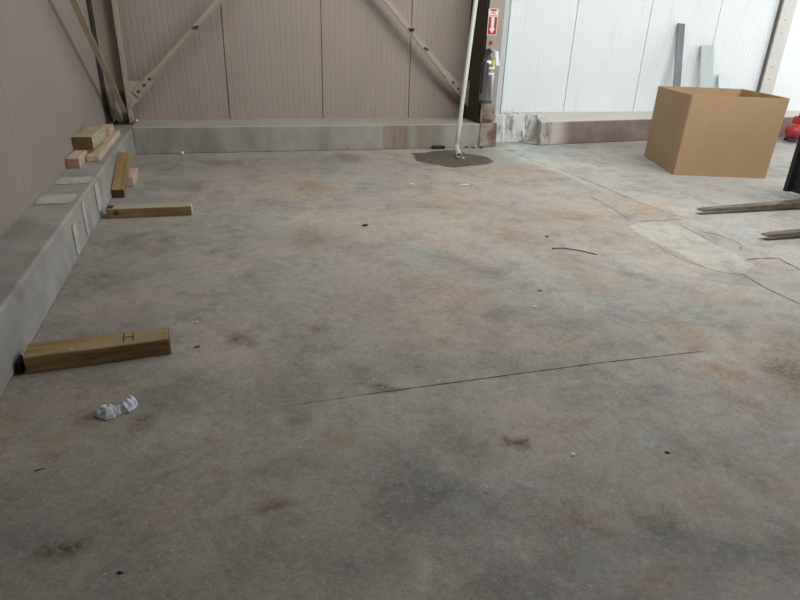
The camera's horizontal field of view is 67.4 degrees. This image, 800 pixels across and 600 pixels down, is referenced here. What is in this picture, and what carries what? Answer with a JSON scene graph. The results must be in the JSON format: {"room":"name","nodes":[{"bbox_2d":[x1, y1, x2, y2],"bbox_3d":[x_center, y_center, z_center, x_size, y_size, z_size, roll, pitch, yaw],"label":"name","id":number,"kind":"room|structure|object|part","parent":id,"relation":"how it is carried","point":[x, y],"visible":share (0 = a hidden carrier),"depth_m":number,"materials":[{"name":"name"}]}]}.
{"room":"warehouse interior","nodes":[
{"label":"warehouse interior","id":0,"kind":"room"},
{"bbox_2d":[0,0,105,236],"bbox_3d":[-2.165,-2.177,1.800,0.100,4.865,12.100,-5,25,-15],"label":"wall","id":1,"kind":"structure","parent":0,"point":[50,89],"depth_m":4.81,"materials":[{"name":"beige paint"}]},
{"bbox_2d":[0,121,136,397],"bbox_3d":[-2.163,0.180,2.898,0.546,0.338,12.100,-5,25,-15],"label":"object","id":2,"kind":"structure","parent":1,"relation":"attached to","point":[39,251],"depth_m":3.82,"materials":[{"name":"concrete"}]},
{"bbox_2d":[65,150,90,167],"bbox_3d":[-3.122,-1.463,5.927,0.111,0.089,1.106,-5,25,-15],"label":"block","id":3,"kind":"object","parent":2,"relation":"on","point":[77,158],"visible":0.56,"depth_m":5.51,"materials":[{"name":"brown wood"}]},
{"bbox_2d":[71,126,105,149],"bbox_3d":[-3.130,-1.639,6.049,0.187,0.127,0.663,-4,25,-14],"label":"block","id":4,"kind":"object","parent":3,"relation":"on","point":[89,137],"visible":1,"depth_m":5.83,"materials":[{"name":"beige wood"}]},
{"bbox_2d":[86,130,120,161],"bbox_3d":[-3.146,-1.662,6.402,0.118,0.057,1.552,-5,25,-15],"label":"board","id":5,"kind":"object","parent":2,"relation":"on","point":[95,155],"visible":0.78,"depth_m":6.08,"materials":[{"name":"brown wood"}]},
{"bbox_2d":[101,124,113,135],"bbox_3d":[-3.329,-1.925,6.793,0.124,0.086,0.342,-5,25,-15],"label":"block","id":6,"kind":"object","parent":5,"relation":"on","point":[109,129],"visible":0.62,"depth_m":6.76,"materials":[{"name":"brown wood"}]},
{"bbox_2d":[91,0,135,123],"bbox_3d":[-3.583,-4.555,6.918,0.285,4.860,0.310,-5,25,-15],"label":"steel column","id":7,"kind":"structure","parent":2,"relation":"on","point":[106,12],"depth_m":7.55,"materials":[{"name":"beige metal"}]},
{"bbox_2d":[69,0,126,121],"bbox_3d":[-2.667,-2.793,4.367,0.070,3.763,6.203,-5,25,-15],"label":"diagonal brace","id":8,"kind":"object","parent":7,"relation":"attached to","point":[120,106],"visible":1,"depth_m":6.35,"materials":[{"name":"beige metal"}]},
{"bbox_3d":[-3.533,-2.452,7.505,0.008,0.490,0.420,-5,25,-15],"label":"gusset plate","id":9,"kind":"part","parent":8,"relation":"part of","materials":[{"name":"grey paint"}]},
{"bbox_3d":[-3.660,-2.349,7.920,0.285,0.012,0.310,-5,25,-15],"label":"plate","id":10,"kind":"part","parent":7,"relation":"part of","materials":[{"name":"metal"}]},
{"bbox_2d":[128,0,223,106],"bbox_3d":[-2.370,-3.717,7.688,2.327,2.416,0.063,-5,25,-15],"label":"diagonal brace","id":11,"kind":"object","parent":7,"relation":"attached to","point":[137,89],"visible":1,"depth_m":7.77,"materials":[{"name":"beige paint"}]},
{"bbox_3d":[-3.391,-2.696,7.872,0.285,0.340,0.008,-5,25,-15],"label":"gusset plate","id":12,"kind":"part","parent":11,"relation":"part of","materials":[{"name":"beige paint"}]},
{"bbox_3d":[-3.320,-2.814,7.818,0.338,0.337,0.010,-5,25,-15],"label":"plate","id":13,"kind":"part","parent":11,"relation":"part of","materials":[{"name":"beige paint"}]},
{"bbox_2d":[86,0,110,123],"bbox_3d":[-3.694,-4.519,6.830,0.024,4.860,0.570,-5,25,-15],"label":"trim","id":14,"kind":"structure","parent":1,"relation":"attached to","point":[89,3],"depth_m":7.34,"materials":[{"name":"grey metal"}]},
{"bbox_2d":[0,137,799,599],"bbox_3d":[4.471,-0.230,4.956,14.750,0.202,12.350,-5,25,-15],"label":"floor","id":15,"kind":"structure","parent":0,"point":[353,416],"depth_m":2.88,"materials":[{"name":"concrete"}]},
{"bbox_2d":[15,354,25,373],"bbox_3d":[-1.868,0.313,2.956,0.026,0.067,0.090,-5,25,-15],"label":"scrap","id":16,"kind":"object","parent":15,"relation":"on","point":[20,364],"visible":0.84,"depth_m":2.93,"materials":[{"name":"black"}]},
{"bbox_2d":[24,327,170,373],"bbox_3d":[-1.535,0.251,3.083,0.665,0.096,0.154,-7,26,-19],"label":"timber post","id":17,"kind":"object","parent":15,"relation":"on","point":[92,350],"visible":1,"depth_m":3.03,"materials":[{"name":"brown wood"}]},
{"bbox_2d":[95,395,137,419],"bbox_3d":[-1.262,0.474,2.675,0.183,0.040,0.106,-19,32,-38],"label":"scrap","id":18,"kind":"object","parent":15,"relation":"on","point":[105,412],"visible":1,"depth_m":2.66,"materials":[{"name":"white paper"}]},
{"bbox_2d":[111,152,130,196],"bbox_3d":[-2.837,-1.286,6.109,0.119,0.295,0.794,-5,25,-15],"label":"timber post","id":19,"kind":"object","parent":15,"relation":"on","point":[119,183],"visible":1,"depth_m":6.02,"materials":[{"name":"brown wood"}]},
{"bbox_2d":[127,168,138,186],"bbox_3d":[-2.892,-1.318,6.423,0.128,0.102,0.460,-5,25,-15],"label":"block","id":20,"kind":"object","parent":15,"relation":"on","point":[133,175],"visible":0.55,"depth_m":6.31,"materials":[{"name":"brown wood"}]},
{"bbox_2d":[106,202,192,218],"bbox_3d":[-2.225,-0.799,5.348,0.706,0.090,0.133,-5,25,-14],"label":"timber post","id":21,"kind":"object","parent":15,"relation":"on","point":[156,209],"visible":1,"depth_m":5.30,"materials":[{"name":"brown wood"}]},
{"bbox_2d":[431,145,444,148],"bbox_3d":[0.559,-2.231,8.766,0.202,0.045,0.073,-5,25,-15],"label":"scrap","id":22,"kind":"object","parent":15,"relation":"on","point":[433,146],"visible":1,"depth_m":8.74,"materials":[{"name":"black"}]},
{"bbox_2d":[412,150,493,167],"bbox_3d":[0.700,-1.929,8.161,1.079,0.001,1.148,-5,25,-15],"label":"puddle","id":23,"kind":"object","parent":15,"relation":"on","point":[446,158],"visible":0.97,"depth_m":8.11,"materials":[{"name":"liquid"}]},
{"bbox_2d":[454,0,477,157],"bbox_3d":[0.995,-4.457,7.440,0.213,5.187,0.898,13,26,22],"label":"drain pipe","id":24,"kind":"object","parent":15,"relation":"on","point":[475,3],"visible":1,"depth_m":8.09,"materials":[{"name":"paint"}]},
{"bbox_2d":[552,248,596,254],"bbox_3d":[1.406,-0.398,4.834,0.352,0.013,0.054,8,25,13],"label":"wire","id":25,"kind":"object","parent":15,"relation":"on","point":[552,248],"visible":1,"depth_m":4.84,"materials":[{"name":"black metal"}]},
{"bbox_2d":[673,23,684,86],"bbox_3d":[4.578,-3.594,9.914,0.136,1.780,0.527,-1,25,-6],"label":"metal strip","id":26,"kind":"object","parent":15,"relation":"on","point":[680,27],"visible":0.56,"depth_m":9.83,"materials":[{"name":"metal"}]},
{"bbox_2d":[700,45,713,87],"bbox_3d":[5.170,-3.503,10.139,0.259,1.468,0.488,-3,25,-11],"label":"metal sheet","id":27,"kind":"object","parent":15,"relation":"on","point":[707,51],"visible":0.44,"depth_m":10.08,"materials":[{"name":"white metal"}]},
{"bbox_2d":[644,86,789,177],"bbox_3d":[4.135,-2.267,8.001,1.209,0.968,1.317,3,24,3],"label":"cardboard box","id":28,"kind":"object","parent":15,"relation":"on","point":[694,131],"visible":1,"depth_m":7.48,"materials":[{"name":"brown cardboard"}]},
{"bbox_3d":[3.546,-2.290,8.007,0.031,0.968,1.263,3,24,3],"label":"panel","id":29,"kind":"part","parent":28,"relation":"part of","materials":[{"name":"cardboard"}]},
{"bbox_3d":[4.171,-2.526,8.575,1.175,0.968,0.044,2,24,1],"label":"panel","id":30,"kind":"part","parent":28,"relation":"part of","materials":[{"name":"cardboard"}]},
{"bbox_3d":[4.710,-2.241,7.989,0.058,0.968,1.263,3,24,3],"label":"panel","id":31,"kind":"part","parent":28,"relation":"part of","materials":[{"name":"cardboard"}]},
{"bbox_2d":[718,74,728,87],"bbox_3d":[5.619,-3.363,10.406,0.220,1.006,0.366,-5,25,-15],"label":"metal sheet","id":32,"kind":"object","parent":15,"relation":"on","point":[723,79],"visible":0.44,"depth_m":10.36,"materials":[{"name":"grey metal"}]},
{"bbox_2d":[697,135,799,236],"bbox_3d":[4.995,-1.862,5.688,3.927,2.200,1.540,-5,25,-15],"label":"forklift","id":33,"kind":"object","parent":15,"relation":"on","point":[792,183],"visible":1,"depth_m":6.17,"materials":[{"name":"metal"}]},
{"bbox_3d":[4.498,-1.563,5.669,0.070,1.460,1.540,-5,25,-15],"label":"load backrest","id":34,"kind":"part","parent":33,"relation":"part of","materials":[{"name":"black metal"}]},
{"bbox_2d":[783,114,799,142],"bbox_3d":[6.941,-3.003,10.423,0.752,0.482,0.322,-14,29,-31],"label":"air compressor","id":35,"kind":"object","parent":15,"relation":"on","point":[792,132],"visible":0.98,"depth_m":10.35,"materials":[{"name":"red metal"}]},
{"bbox_3d":[6.991,-2.961,10.507,0.600,0.280,0.280,-14,29,-31],"label":"tank","id":36,"kind":"part","parent":35,"relation":"part of","materials":[{"name":"red metal"}]},
{"bbox_2d":[117,0,799,119],"bbox_3d":[3.095,-5.281,9.026,14.365,4.860,0.100,-5,25,-15],"label":"wall","id":37,"kind":"structure","parent":0,"point":[250,59],"depth_m":8.87,"materials":[{"name":"white metal"}]},
{"bbox_2d":[132,118,479,153],"bbox_3d":[-1.222,-2.401,8.645,4.760,0.341,0.812,-5,25,-15],"label":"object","id":38,"kind":"structure","parent":37,"relation":"attached to","point":[192,135],"depth_m":8.26,"materials":[{"name":"concrete"}]},
{"bbox_2d":[463,0,488,122],"bbox_3d":[1.157,-4.955,8.155,0.025,4.855,0.590,-5,25,-15],"label":"trim","id":39,"kind":"structure","parent":37,"relation":"attached to","point":[472,112],"depth_m":8.75,"materials":[{"name":"brown"}]},
{"bbox_2d":[465,118,496,146],"bbox_3d":[1.204,-2.623,9.307,0.289,0.351,0.820,-5,25,-15],"label":"trim","id":40,"kind":"structure","parent":37,"relation":"attached to","point":[487,131],"depth_m":8.95,"materials":[{"name":"concrete"}]},
{"bbox_2d":[479,0,505,122],"bbox_3d":[1.309,-4.915,8.079,0.230,4.855,0.420,-5,25,-15],"label":"steel column","id":41,"kind":"structure","parent":40,"relation":"on","point":[487,111],"depth_m":8.50,"materials":[{"name":"beige metal"}]},
{"bbox_2d":[383,0,469,106],"bbox_3d":[-0.036,-3.936,8.322,2.388,2.477,0.088,-6,26,-17],"label":"diagonal brace","id":42,"kind":"object","parent":41,"relation":"attached to","point":[457,86],"visible":0.97,"depth_m":8.67,"materials":[{"name":"beige paint"}]},
{"bbox_3d":[0.787,-3.238,8.923,0.333,0.335,0.010,-5,25,-15],"label":"plate","id":43,"kind":"part","parent":42,"relation":"part of","materials":[{"name":"beige paint"}]},
{"bbox_3d":[0.954,-3.110,9.092,0.220,0.400,0.008,-5,25,-15],"label":"gusset plate","id":44,"kind":"part","parent":42,"relation":"part of","materials":[{"name":"beige paint"}]},
{"bbox_2d":[478,48,499,103],"bbox_3d":[1.252,-3.159,8.471,0.250,0.726,0.206,15,28,27],"label":"fire extinguisher","id":45,"kind":"object","parent":41,"relation":"attached to","point":[488,63],"visible":1,"depth_m":8.42,"materials":[{"name":"silver metal"}]},
{"bbox_2d":[487,8,498,34],"bbox_3d":[1.285,-3.854,8.318,0.144,0.335,0.005,-5,25,-15],"label":"sign","id":46,"kind":"object","parent":41,"relation":"attached to","point":[493,13],"visible":1,"depth_m":8.32,"materials":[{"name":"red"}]},
{"bbox_2d":[495,0,510,114],"bbox_3d":[1.541,-5.038,8.325,0.196,4.820,0.436,11,26,19],"label":"flashing","id":47,"kind":"object","parent":37,"relation":"attached to","point":[508,2],"visible":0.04,"depth_m":8.89,"materials":[{"name":"grey metal"}]},
{"bbox_2d":[494,112,545,142],"bbox_3d":[1.759,-2.775,9.598,0.965,0.422,0.497,-5,25,-15],"label":"trim","id":48,"kind":"structure","parent":37,"relation":"attached to","point":[512,127],"depth_m":9.38,"materials":[{"name":"white concrete"}]},
{"bbox_2d":[519,111,799,144],"bbox_3d":[5.832,-3.149,10.730,8.583,0.423,0.621,-7,26,-18],"label":"baseboard","id":49,"kind":"structure","parent":37,"relation":"attached to","point":[557,127],"depth_m":9.66,"materials":[{"name":"concrete"}]},
{"bbox_2d":[756,0,797,94],"bbox_3d":[6.588,-5.591,9.884,0.308,4.785,0.075,-5,25,-15],"label":"steel column","id":50,"kind":"structure","parent":49,"relation":"on","point":[786,8],"depth_m":10.40,"materials":[{"name":"grey metal"}]}
]}

